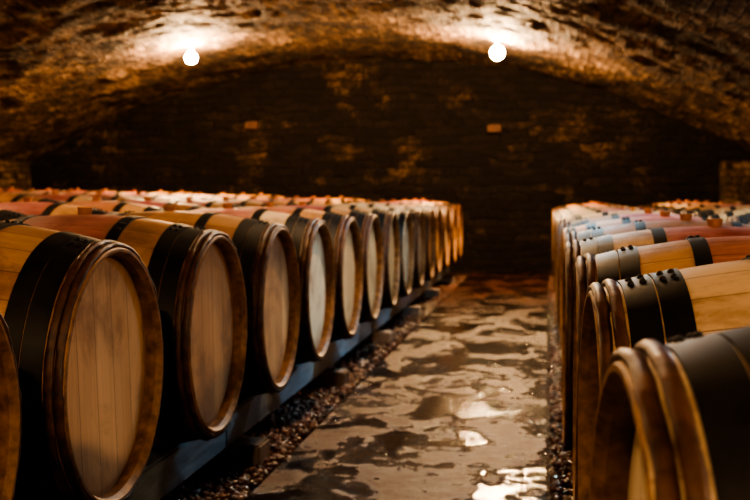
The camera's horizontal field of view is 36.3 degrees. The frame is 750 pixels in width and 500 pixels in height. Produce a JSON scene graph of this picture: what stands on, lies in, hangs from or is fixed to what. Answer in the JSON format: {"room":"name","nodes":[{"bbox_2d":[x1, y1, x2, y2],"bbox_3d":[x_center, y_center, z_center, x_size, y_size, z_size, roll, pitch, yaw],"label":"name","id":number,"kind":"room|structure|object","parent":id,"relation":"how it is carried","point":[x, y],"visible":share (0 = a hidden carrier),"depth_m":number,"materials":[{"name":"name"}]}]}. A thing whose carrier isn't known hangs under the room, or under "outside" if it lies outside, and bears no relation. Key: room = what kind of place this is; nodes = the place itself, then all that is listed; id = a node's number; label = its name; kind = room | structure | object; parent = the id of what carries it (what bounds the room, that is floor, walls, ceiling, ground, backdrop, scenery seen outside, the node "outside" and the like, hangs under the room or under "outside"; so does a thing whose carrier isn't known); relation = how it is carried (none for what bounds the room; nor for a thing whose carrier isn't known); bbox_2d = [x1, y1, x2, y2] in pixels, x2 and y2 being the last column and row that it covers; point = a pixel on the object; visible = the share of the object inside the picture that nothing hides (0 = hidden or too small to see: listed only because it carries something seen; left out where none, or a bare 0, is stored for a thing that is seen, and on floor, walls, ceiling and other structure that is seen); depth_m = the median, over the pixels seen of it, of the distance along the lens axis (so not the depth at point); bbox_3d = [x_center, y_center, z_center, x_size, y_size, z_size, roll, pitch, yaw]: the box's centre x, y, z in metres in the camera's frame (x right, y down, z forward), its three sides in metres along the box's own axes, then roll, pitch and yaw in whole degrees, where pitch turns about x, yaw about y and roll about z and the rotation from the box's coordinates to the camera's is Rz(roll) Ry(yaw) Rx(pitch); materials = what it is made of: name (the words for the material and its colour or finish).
{"room":"wine cellar","nodes":[
{"label":"wine cellar","id":0,"kind":"room"},
{"bbox_2d":[0,161,30,189],"bbox_3d":[-6.229,-0.039,7.168,0.037,1.550,18.300,0,3,9],"label":"wall","id":1,"kind":"structure","parent":0,"point":[17,175],"depth_m":15.67,"materials":[{"name":"brown stone"}]},
{"bbox_2d":[0,0,749,162],"bbox_3d":[-1.303,-1.440,6.355,9.984,1.439,18.300,0,3,9],"label":"ceiling","id":2,"kind":"structure","parent":0,"point":[68,67],"depth_m":11.93,"materials":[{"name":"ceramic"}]},
{"bbox_2d":[186,44,196,62],"bbox_3d":[-2.051,-2.201,12.760,0.124,0.237,0.124,0,3,9],"label":"ceiling lamp","id":3,"kind":"object","parent":2,"relation":"hanging from","point":[191,57],"depth_m":12.73,"materials":[{"name":"white glass"}]},
{"bbox_2d":[491,38,503,59],"bbox_3d":[1.310,-2.166,12.253,0.144,0.257,0.144,0,3,9],"label":"ceiling lamp","id":4,"kind":"object","parent":2,"relation":"hanging from","point":[497,52],"depth_m":12.21,"materials":[{"name":"white glass"}]},
{"bbox_2d":[190,272,572,499],"bbox_3d":[-1.305,0.785,6.462,10.160,0.112,18.500,0,3,9],"label":"floor","id":5,"kind":"structure","parent":0,"point":[549,467],"depth_m":5.30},
{"bbox_2d":[127,264,454,499],"bbox_3d":[-0.387,0.564,7.575,0.880,0.219,13.794,0,3,9],"label":"rack","id":6,"kind":"object","parent":5,"relation":"on","point":[168,466],"visible":0.27,"depth_m":4.50,"materials":[{"name":"metal"}]},
{"bbox_2d":[0,312,21,499],"bbox_3d":[-1.221,0.337,2.066,0.930,0.793,0.770,0,3,8],"label":"wine barrel","id":7,"kind":"object","parent":6,"relation":"on","point":[10,392],"visible":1,"depth_m":2.29,"materials":[{"name":"brown wood"}]},
{"bbox_2d":[0,220,163,499],"bbox_3d":[-1.091,0.297,2.913,0.930,0.793,0.770,0,3,9],"label":"wine barrel","id":8,"kind":"object","parent":6,"relation":"on","point":[81,313],"visible":0.99,"depth_m":2.73,"materials":[{"name":"brown wood"}]},
{"bbox_2d":[1,207,247,446],"bbox_3d":[-0.953,0.256,3.759,0.932,0.816,0.795,0,1,9],"label":"wine barrel","id":9,"kind":"object","parent":6,"relation":"on","point":[196,274],"visible":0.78,"depth_m":3.58,"materials":[{"name":"brown wood"}]},
{"bbox_2d":[116,205,299,397],"bbox_3d":[-0.823,0.216,4.606,0.932,0.798,0.778,0,3,9],"label":"wine barrel","id":10,"kind":"object","parent":6,"relation":"on","point":[267,254],"visible":0.38,"depth_m":4.46,"materials":[{"name":"brown wood"}]},
{"bbox_2d":[184,203,335,364],"bbox_3d":[-0.703,0.175,5.455,0.934,0.816,0.797,0,1,9],"label":"wine barrel","id":11,"kind":"object","parent":6,"relation":"on","point":[312,239],"visible":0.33,"depth_m":5.34,"materials":[{"name":"brown wood"}]},
{"bbox_2d":[236,202,362,341],"bbox_3d":[-0.575,0.134,6.302,0.932,0.804,0.785,0,4,9],"label":"wine barrel","id":12,"kind":"object","parent":6,"relation":"on","point":[344,231],"visible":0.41,"depth_m":6.20,"materials":[{"name":"brown wood"}]},
{"bbox_2d":[274,201,383,323],"bbox_3d":[-0.452,0.093,7.151,0.934,0.796,0.777,0,3,9],"label":"wine barrel","id":13,"kind":"object","parent":6,"relation":"on","point":[369,225],"visible":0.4,"depth_m":7.08,"materials":[{"name":"brown wood"}]},
{"bbox_2d":[315,201,400,309],"bbox_3d":[-0.321,0.053,7.997,0.934,0.795,0.776,0,3,8],"label":"wine barrel","id":14,"kind":"object","parent":6,"relation":"on","point":[389,223],"visible":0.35,"depth_m":7.88,"materials":[{"name":"brown wood"}]},
{"bbox_2d":[325,200,413,297],"bbox_3d":[-0.195,0.012,8.845,0.926,0.809,0.786,0,2,9],"label":"wine barrel","id":15,"kind":"object","parent":6,"relation":"on","point":[406,230],"visible":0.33,"depth_m":8.80,"materials":[{"name":"brown wood"}]},
{"bbox_2d":[361,200,425,288],"bbox_3d":[-0.061,-0.029,9.692,0.934,0.795,0.776,0,3,8],"label":"wine barrel","id":16,"kind":"object","parent":6,"relation":"on","point":[418,219],"visible":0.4,"depth_m":9.56,"materials":[{"name":"brown wood"}]},
{"bbox_2d":[364,199,435,280],"bbox_3d":[0.069,-0.070,10.539,0.929,0.793,0.770,0,3,8],"label":"wine barrel","id":17,"kind":"object","parent":6,"relation":"on","point":[428,212],"visible":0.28,"depth_m":10.46,"materials":[{"name":"brown wood"}]},
{"bbox_2d":[376,199,442,274],"bbox_3d":[0.185,-0.110,11.388,0.932,0.794,0.774,0,3,9],"label":"wine barrel","id":18,"kind":"object","parent":6,"relation":"on","point":[437,210],"visible":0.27,"depth_m":11.46,"materials":[{"name":"brown wood"}]},
{"bbox_2d":[387,199,449,268],"bbox_3d":[0.318,-0.151,12.235,0.932,0.802,0.783,0,2,9],"label":"wine barrel","id":19,"kind":"object","parent":6,"relation":"on","point":[444,209],"visible":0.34,"depth_m":12.14,"materials":[{"name":"brown wood"}]},
{"bbox_2d":[407,198,462,259],"bbox_3d":[0.584,-0.232,13.928,0.934,0.805,0.786,0,2,8],"label":"wine barrel","id":20,"kind":"object","parent":6,"relation":"on","point":[458,207],"visible":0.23,"depth_m":13.89,"materials":[{"name":"brown wood"}]},
{"bbox_2d":[413,199,457,263],"bbox_3d":[0.458,-0.192,13.080,0.930,0.794,0.770,0,3,8],"label":"wine barrel","id":21,"kind":"object","parent":6,"relation":"on","point":[452,208],"visible":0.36,"depth_m":12.94,"materials":[{"name":"brown wood"}]},
{"bbox_2d":[160,274,465,499],"bbox_3d":[-0.075,0.607,8.795,0.770,0.052,11.725,0,3,9],"label":"gravel","id":22,"kind":"object","parent":5,"relation":"on","point":[300,414],"visible":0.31,"depth_m":5.22,"materials":[{"name":"gravel"}]},
{"bbox_2d":[245,272,547,499],"bbox_3d":[0.423,0.732,6.183,1.000,0.020,18.170,0,3,9],"label":"concrete path","id":23,"kind":"object","parent":5,"relation":"on","point":[457,410],"visible":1,"depth_m":5.26,"materials":[{"name":"grey concrete"}]},
{"bbox_2d":[548,276,572,499],"bbox_3d":[1.553,0.618,8.550,0.521,0.052,11.721,0,3,9],"label":"gravel","id":24,"kind":"object","parent":5,"relation":"on","point":[564,465],"visible":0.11,"depth_m":5.21,"materials":[{"name":"gravel"}]},
{"bbox_3d":[1.570,0.612,6.927,0.880,0.185,14.494,0,3,9],"label":"rack","id":25,"kind":"object","parent":5,"relation":"on","visible":0},
{"bbox_2d":[552,201,593,260],"bbox_3d":[2.604,-0.191,13.772,0.926,0.809,0.786,0,4,9],"label":"wine barrel","id":26,"kind":"object","parent":25,"relation":"on","point":[591,202],"visible":0.12,"depth_m":13.72,"materials":[{"name":"brown wood"}]},
{"bbox_2d":[554,202,595,208],"bbox_3d":[2.487,-0.150,12.923,0.934,0.798,0.780,0,2,9],"label":"wine barrel","id":27,"kind":"object","parent":25,"relation":"on","point":[593,202],"visible":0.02,"depth_m":12.89,"materials":[{"name":"brown wood"}]},
{"bbox_2d":[553,203,613,275],"bbox_3d":[2.216,-0.069,11.230,0.926,0.812,0.789,0,4,9],"label":"wine barrel","id":28,"kind":"object","parent":25,"relation":"on","point":[600,204],"visible":0.14,"depth_m":11.16,"materials":[{"name":"brown wood"}]},
{"bbox_2d":[553,202,615,211],"bbox_3d":[2.349,-0.109,12.077,0.934,0.801,0.783,0,3,8],"label":"wine barrel","id":29,"kind":"object","parent":25,"relation":"on","point":[597,203],"visible":0.1,"depth_m":12.04,"materials":[{"name":"brown wood"}]},
{"bbox_2d":[554,204,620,291],"bbox_3d":[1.960,0.013,9.536,0.934,0.814,0.795,0,1,9],"label":"wine barrel","id":30,"kind":"object","parent":25,"relation":"on","point":[609,205],"visible":0.08,"depth_m":9.47,"materials":[{"name":"brown wood"}]},
{"bbox_2d":[556,203,629,212],"bbox_3d":[2.098,-0.028,10.382,0.926,0.796,0.773,0,3,9],"label":"wine barrel","id":31,"kind":"object","parent":25,"relation":"on","point":[605,204],"visible":0.08,"depth_m":10.34,"materials":[{"name":"brown wood"}]},
{"bbox_2d":[555,205,643,236],"bbox_3d":[1.837,0.053,8.687,0.932,0.809,0.790,0,2,9],"label":"wine barrel","id":32,"kind":"object","parent":25,"relation":"on","point":[615,206],"visible":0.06,"depth_m":8.65,"materials":[{"name":"brown wood"}]},
{"bbox_2d":[556,207,671,326],"bbox_3d":[1.583,0.135,6.992,0.929,0.793,0.770,0,3,8],"label":"wine barrel","id":33,"kind":"object","parent":25,"relation":"on","point":[633,209],"visible":0.16,"depth_m":6.92,"materials":[{"name":"brown wood"}]},
{"bbox_2d":[555,206,672,310],"bbox_3d":[1.708,0.094,7.840,0.926,0.806,0.783,0,2,8],"label":"wine barrel","id":34,"kind":"object","parent":25,"relation":"on","point":[623,208],"visible":0.12,"depth_m":7.79,"materials":[{"name":"brown wood"}]},
{"bbox_2d":[560,209,698,343],"bbox_3d":[1.465,0.176,6.143,0.934,0.799,0.780,0,3,8],"label":"wine barrel","id":35,"kind":"object","parent":25,"relation":"on","point":[647,212],"visible":0.15,"depth_m":6.09,"materials":[{"name":"brown wood"}]},
{"bbox_2d":[561,211,726,356],"bbox_3d":[1.336,0.216,5.296,0.926,0.793,0.770,0,3,9],"label":"wine barrel","id":36,"kind":"object","parent":25,"relation":"on","point":[664,215],"visible":0.18,"depth_m":5.24,"materials":[{"name":"brown wood"}]},
{"bbox_2d":[562,218,749,451],"bbox_3d":[1.063,0.298,3.604,0.934,0.808,0.788,0,4,9],"label":"wine barrel","id":37,"kind":"object","parent":25,"relation":"on","point":[605,243],"visible":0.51,"depth_m":3.49,"materials":[{"name":"brown wood"}]},
{"bbox_2d":[564,214,749,243],"bbox_3d":[1.205,0.257,4.449,0.932,0.798,0.778,0,2,9],"label":"wine barrel","id":38,"kind":"object","parent":25,"relation":"on","point":[685,220],"visible":0.12,"depth_m":4.38,"materials":[{"name":"brown wood"}]},
{"bbox_2d":[573,235,749,499],"bbox_3d":[0.950,0.339,2.754,0.932,0.807,0.787,0,2,9],"label":"wine barrel","id":39,"kind":"object","parent":25,"relation":"on","point":[617,265],"visible":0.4,"depth_m":2.65,"materials":[{"name":"brown wood"}]},
{"bbox_2d":[578,255,749,499],"bbox_3d":[0.828,0.379,1.916,0.934,0.799,0.779,0,3,7],"label":"wine barrel","id":40,"kind":"object","parent":25,"relation":"on","point":[660,306],"visible":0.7,"depth_m":1.81,"materials":[{"name":"brown wood"}]},
{"bbox_2d":[589,326,749,499],"bbox_3d":[0.698,0.419,1.079,0.934,0.806,0.787,0,2,5],"label":"wine barrel","id":41,"kind":"object","parent":25,"relation":"on","point":[672,422],"visible":1,"depth_m":0.99,"materials":[{"name":"brown wood"}]},
{"bbox_3d":[-1.386,0.541,7.726,0.880,0.249,13.794,0,3,9],"label":"rack","id":42,"kind":"object","parent":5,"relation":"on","visible":0},
{"bbox_2d":[0,209,33,221],"bbox_3d":[-1.837,0.177,4.773,0.934,0.810,0.791,0,4,9],"label":"wine barrel","id":43,"kind":"object","parent":42,"relation":"on","point":[5,215],"visible":0.09,"depth_m":4.63,"materials":[{"name":"brown wood"}]},
{"bbox_2d":[0,197,118,215],"bbox_3d":[-1.705,0.136,5.627,0.932,0.815,0.796,0,1,9],"label":"wine barrel","id":44,"kind":"object","parent":42,"relation":"on","point":[28,206],"visible":0.14,"depth_m":5.48,"materials":[{"name":"brown wood"}]},
{"bbox_2d":[62,197,163,212],"bbox_3d":[-1.567,0.096,6.467,0.934,0.794,0.775,0,3,8],"label":"wine barrel","id":45,"kind":"object","parent":42,"relation":"on","point":[119,207],"visible":0.1,"depth_m":6.33,"materials":[{"name":"brown wood"}]},
{"bbox_2d":[118,197,214,210],"bbox_3d":[-1.447,0.056,7.311,0.926,0.800,0.777,0,3,9],"label":"wine barrel","id":46,"kind":"object","parent":42,"relation":"on","point":[180,206],"visible":0.09,"depth_m":7.19,"materials":[{"name":"brown wood"}]},
{"bbox_2d":[166,196,249,208],"bbox_3d":[-1.318,0.015,8.161,0.932,0.817,0.796,0,5,8],"label":"wine barrel","id":47,"kind":"object","parent":42,"relation":"on","point":[213,204],"visible":0.06,"depth_m":8.03,"materials":[{"name":"brown wood"}]},
{"bbox_2d":[202,196,279,206],"bbox_3d":[-1.176,-0.026,9.014,0.934,0.800,0.781,0,2,9],"label":"wine barrel","id":48,"kind":"object","parent":42,"relation":"on","point":[225,199],"visible":0.06,"depth_m":8.88,"materials":[{"name":"brown wood"}]},
{"bbox_2d":[238,196,298,205],"bbox_3d":[-1.048,-0.067,9.857,0.932,0.800,0.780,0,2,9],"label":"wine barrel","id":49,"kind":"object","parent":42,"relation":"on","point":[253,198],"visible":0.1,"depth_m":9.74,"materials":[{"name":"brown wood"}]},
{"bbox_2d":[268,196,315,204],"bbox_3d":[-0.931,-0.108,10.708,0.926,0.805,0.782,0,2,9],"label":"wine barrel","id":50,"kind":"object","parent":42,"relation":"on","point":[274,197],"visible":0.08,"depth_m":10.58,"materials":[{"name":"brown wood"}]},
{"bbox_2d":[279,196,336,203],"bbox_3d":[-0.793,-0.149,11.559,0.926,0.814,0.791,0,1,9],"label":"wine barrel","id":51,"kind":"object","parent":42,"relation":"on","point":[316,201],"visible":0.08,"depth_m":11.44,"materials":[{"name":"brown wood"}]},
{"bbox_2d":[304,196,346,203],"bbox_3d":[-0.670,-0.189,12.403,0.930,0.793,0.770,0,3,8],"label":"wine barrel","id":52,"kind":"object","parent":42,"relation":"on","point":[313,197],"visible":0.06,"depth_m":12.28,"materials":[{"name":"brown wood"}]},
{"bbox_2d":[324,196,363,202],"bbox_3d":[-0.540,-0.230,13.253,0.934,0.808,0.789,0,4,9],"label":"wine barrel","id":53,"kind":"object","parent":42,"relation":"on","point":[327,197],"visible":0.06,"depth_m":13.14,"materials":[{"name":"brown wood"}]},
{"bbox_2d":[340,196,373,201],"bbox_3d":[-0.413,-0.271,14.103,0.932,0.800,0.781,0,3,8],"label":"wine barrel","id":54,"kind":"object","parent":42,"relation":"on","point":[356,199],"visible":0.03,"depth_m":13.99,"materials":[{"name":"brown wood"}]},
{"bbox_3d":[-2.384,0.514,7.875,0.880,0.289,13.794,0,3,9],"label":"rack","id":55,"kind":"object","parent":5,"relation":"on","visible":0},
{"bbox_2d":[0,190,64,202],"bbox_3d":[-2.439,0.009,7.452,0.934,0.814,0.795,0,4,9],"label":"wine barrel","id":56,"kind":"object","parent":55,"relation":"on","point":[4,198],"visible":0.09,"depth_m":7.31,"materials":[{"name":"brown wood"}]},
{"bbox_2d":[31,191,115,201],"bbox_3d":[-2.312,-0.032,8.303,0.934,0.799,0.780,0,3,9],"label":"wine barrel","id":57,"kind":"object","parent":55,"relation":"on","point":[55,195],"visible":0.06,"depth_m":8.17,"materials":[{"name":"brown wood"}]},
{"bbox_2d":[84,191,143,201],"bbox_3d":[-2.202,-0.072,9.138,0.933,0.812,0.792,0,1,8],"label":"wine barrel","id":58,"kind":"object","parent":55,"relation":"on","point":[110,197],"visible":0.04,"depth_m":9.00,"materials":[{"name":"brown wood"}]},
{"bbox_2d":[125,192,184,200],"bbox_3d":[-2.062,-0.114,9.996,0.933,0.816,0.796,0,1,8],"label":"wine barrel","id":59,"kind":"object","parent":55,"relation":"on","point":[139,194],"visible":0.05,"depth_m":9.87,"materials":[{"name":"brown wood"}]},
{"bbox_2d":[151,192,214,199],"bbox_3d":[-1.933,-0.154,10.833,0.932,0.810,0.790,0,4,9],"label":"wine barrel","id":60,"kind":"object","parent":55,"relation":"on","point":[170,194],"visible":0.06,"depth_m":10.72,"materials":[{"name":"brown wood"}]},
{"bbox_2d":[181,192,237,199],"bbox_3d":[-1.793,-0.195,11.690,0.934,0.802,0.784,0,2,9],"label":"wine barrel","id":61,"kind":"object","parent":55,"relation":"on","point":[199,194],"visible":0.02,"depth_m":11.58,"materials":[{"name":"brown wood"}]},
{"bbox_2d":[218,192,256,198],"bbox_3d":[-1.666,-0.236,12.539,0.926,0.816,0.793,0,1,9],"label":"wine barrel","id":62,"kind":"object","parent":55,"relation":"on","point":[222,193],"visible":0.09,"depth_m":12.42,"materials":[{"name":"brown wood"}]},
{"bbox_2d":[229,192,272,198],"bbox_3d":[-1.540,-0.276,13.379,0.926,0.800,0.777,0,2,8],"label":"wine barrel","id":63,"kind":"object","parent":55,"relation":"on","point":[242,193],"visible":0.05,"depth_m":13.26,"materials":[{"name":"brown wood"}]},
{"bbox_2d":[259,193,288,198],"bbox_3d":[-1.418,-0.316,14.220,0.934,0.804,0.785,0,2,9],"label":"wine barrel","id":64,"kind":"object","parent":55,"relation":"on","point":[261,194],"visible":0.06,"depth_m":14.10,"materials":[{"name":"brown wood"}]},
{"bbox_3d":[-3.383,0.492,8.026,0.880,0.319,13.794,0,3,9],"label":"rack","id":65,"kind":"object","parent":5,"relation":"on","visible":0},
{"bbox_2d":[2,191,23,194],"bbox_3d":[-3.188,-0.111,9.317,0.926,0.801,0.778,0,2,9],"label":"wine barrel","id":66,"kind":"object","parent":65,"relation":"on","point":[4,192],"visible":0.07,"depth_m":9.22,"materials":[{"name":"brown wood"}]},
{"bbox_2d":[11,188,70,194],"bbox_3d":[-3.044,-0.152,10.168,0.930,0.793,0.770,0,3,9],"label":"wine barrel","id":67,"kind":"object","parent":65,"relation":"on","point":[31,191],"visible":0.02,"depth_m":10.05,"materials":[{"name":"brown wood"}]},
{"bbox_2d":[59,189,96,194],"bbox_3d":[-2.921,-0.192,11.012,0.932,0.813,0.794,0,4,8],"label":"wine barrel","id":68,"kind":"object","parent":65,"relation":"on","point":[70,191],"visible":0.04,"depth_m":10.90,"materials":[{"name":"brown wood"}]},
{"bbox_2d":[93,189,128,194],"bbox_3d":[-2.806,-0.233,11.864,0.926,0.793,0.770,0,3,8],"label":"wine barrel","id":69,"kind":"object","parent":65,"relation":"on","point":[103,190],"visible":0.07,"depth_m":11.75,"materials":[{"name":"brown wood"}]},
{"bbox_2d":[124,190,162,194],"bbox_3d":[-2.665,-0.273,12.693,0.934,0.813,0.794,0,4,8],"label":"wine barrel","id":70,"kind":"object","parent":65,"relation":"on","point":[133,191],"visible":0.02,"depth_m":12.60,"materials":[{"name":"brown wood"}]},
{"bbox_2d":[153,190,187,194],"bbox_3d":[-2.537,-0.314,13.538,0.930,0.793,0.770,0,3,8],"label":"wine barrel","id":71,"kind":"object","parent":65,"relation":"on","point":[159,191],"visible":0.05,"depth_m":13.45,"materials":[{"name":"brown wood"}]},
{"bbox_2d":[177,190,207,194],"bbox_3d":[-2.425,-0.355,14.405,0.926,0.794,0.770,0,3,9],"label":"wine barrel","id":72,"kind":"object","parent":65,"relation":"on","point":[181,191],"visible":0.07,"depth_m":14.32,"materials":[{"name":"brown wood"}]},
{"bbox_3d":[-4.381,0.475,8.176,0.880,0.339,13.794,0,3,9],"label":"rack","id":73,"kind":"object","parent":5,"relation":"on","visible":0},
{"bbox_2d":[3,187,28,191],"bbox_3d":[-3.804,-0.259,11.978,0.934,0.806,0.787,0,4,8],"label":"wine barrel","id":74,"kind":"object","parent":73,"relation":"on","point":[10,188],"visible":0.06,"depth_m":11.88,"materials":[{"name":"brown wood"}]},
{"bbox_2d":[34,188,62,191],"bbox_3d":[-3.668,-0.300,12.841,0.933,0.806,0.787,0,2,8],"label":"wine barrel","id":75,"kind":"object","parent":73,"relation":"on","point":[47,189],"visible":0.03,"depth_m":12.77,"materials":[{"name":"brown wood"}]},
{"bbox_2d":[73,188,95,191],"bbox_3d":[-3.553,-0.340,13.677,0.926,0.807,0.784,0,2,8],"label":"wine barrel","id":76,"kind":"object","parent":73,"relation":"on","point":[77,189],"visible":0.02,"depth_m":13.61,"materials":[{"name":"brown wood"}]},
{"bbox_3d":[2.569,0.609,6.776,0.880,0.205,14.494,0,3,9],"label":"rack","id":77,"kind":"object","parent":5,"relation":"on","visible":0},
{"bbox_2d":[638,200,680,208],"bbox_3d":[3.615,-0.203,13.618,0.934,0.808,0.789,0,2,9],"label":"wine barrel","id":78,"kind":"object","parent":77,"relation":"on","point":[641,206],"visible":0.13,"depth_m":13.58,"materials":[{"name":"brown wood"}]},
{"bbox_2d":[644,200,704,208],"bbox_3d":[3.485,-0.163,12.771,0.934,0.807,0.788,0,2,9],"label":"wine barrel","id":79,"kind":"object","parent":77,"relation":"on","point":[686,201],"visible":0.09,"depth_m":12.73,"materials":[{"name":"brown wood"}]},
{"bbox_2d":[650,200,699,210],"bbox_3d":[3.346,-0.122,11.926,0.934,0.804,0.785,0,2,8],"label":"wine barrel","id":80,"kind":"object","parent":77,"relation":"on","point":[695,201],"visible":0.1,"depth_m":11.88,"materials":[{"name":"brown wood"}]},
{"bbox_2d":[657,201,724,211],"bbox_3d":[3.212,-0.081,11.079,0.932,0.812,0.792,0,1,8],"label":"wine barrel","id":81,"kind":"object","parent":77,"relation":"on","point":[706,202],"visible":0.1,"depth_m":11.02,"materials":[{"name":"brown wood"}]},
{"bbox_2d":[668,201,742,213],"bbox_3d":[3.095,-0.041,10.230,0.934,0.810,0.790,0,2,9],"label":"wine barrel","id":82,"kind":"object","parent":77,"relation":"on","point":[674,211],"visible":0.1,"depth_m":10.16,"materials":[{"name":"brown wood"}]},
{"bbox_2d":[679,202,749,213],"bbox_3d":[2.978,0.000,9.381,0.932,0.807,0.787,0,2,9],"label":"wine barrel","id":83,"kind":"object","parent":77,"relation":"on","point":[737,203],"visible":0.14,"depth_m":9.33,"materials":[{"name":"brown wood"}]},
{"bbox_2d":[691,206,749,217],"bbox_3d":[2.835,0.041,8.536,0.934,0.810,0.791,0,4,8],"label":"wine barrel","id":84,"kind":"object","parent":77,"relation":"on","point":[704,213],"visible":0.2,"depth_m":8.46,"materials":[{"name":"brown wood"}]},
{"bbox_2d":[708,208,749,220],"bbox_3d":[2.715,0.081,7.687,0.926,0.817,0.794,0,1,9],"label":"wine barrel","id":85,"kind":"object","parent":77,"relation":"on","point":[724,215],"visible":0.14,"depth_m":7.63,"materials":[{"name":"brown wood"}]},
{"bbox_2d":[725,212,749,223],"bbox_3d":[2.585,0.122,6.840,0.934,0.805,0.786,0,4,9],"label":"wine barrel","id":86,"kind":"object","parent":77,"relation":"on","point":[745,218],"visible":0.14,"depth_m":6.79,"materials":[{"name":"brown wood"}]},
{"bbox_2d":[31,56,749,273],"bbox_3d":[0.063,-1.211,15.424,10.160,3.100,0.114,0,3,9],"label":"wall","id":87,"kind":"structure","parent":0,"point":[374,129],"depth_m":15.31,"materials":[{"name":"brick"}]},
{"bbox_2d":[245,121,258,128],"bbox_3d":[-1.675,-1.701,15.608,0.180,0.100,0.090,0,3,9],"label":"brick","id":88,"kind":"object","parent":87,"relation":"attached to","point":[248,125],"depth_m":15.57,"materials":[{"name":"brick"}]},
{"bbox_2d":[487,124,500,131],"bbox_3d":[1.578,-1.607,15.120,0.180,0.100,0.090,0,3,9],"label":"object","id":89,"kind":"structure","parent":87,"relation":"attached to","point":[492,127],"depth_m":15.08,"materials":[{"name":"brick"}]},
{"bbox_2d":[719,160,749,204],"bbox_3d":[4.569,-0.369,14.124,0.550,1.458,0.600,0,3,9],"label":"stone pier","id":90,"kind":"object","parent":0,"point":[734,175],"visible":0.4,"depth_m":13.83,"materials":[{"name":"brown stone"}]}
]}

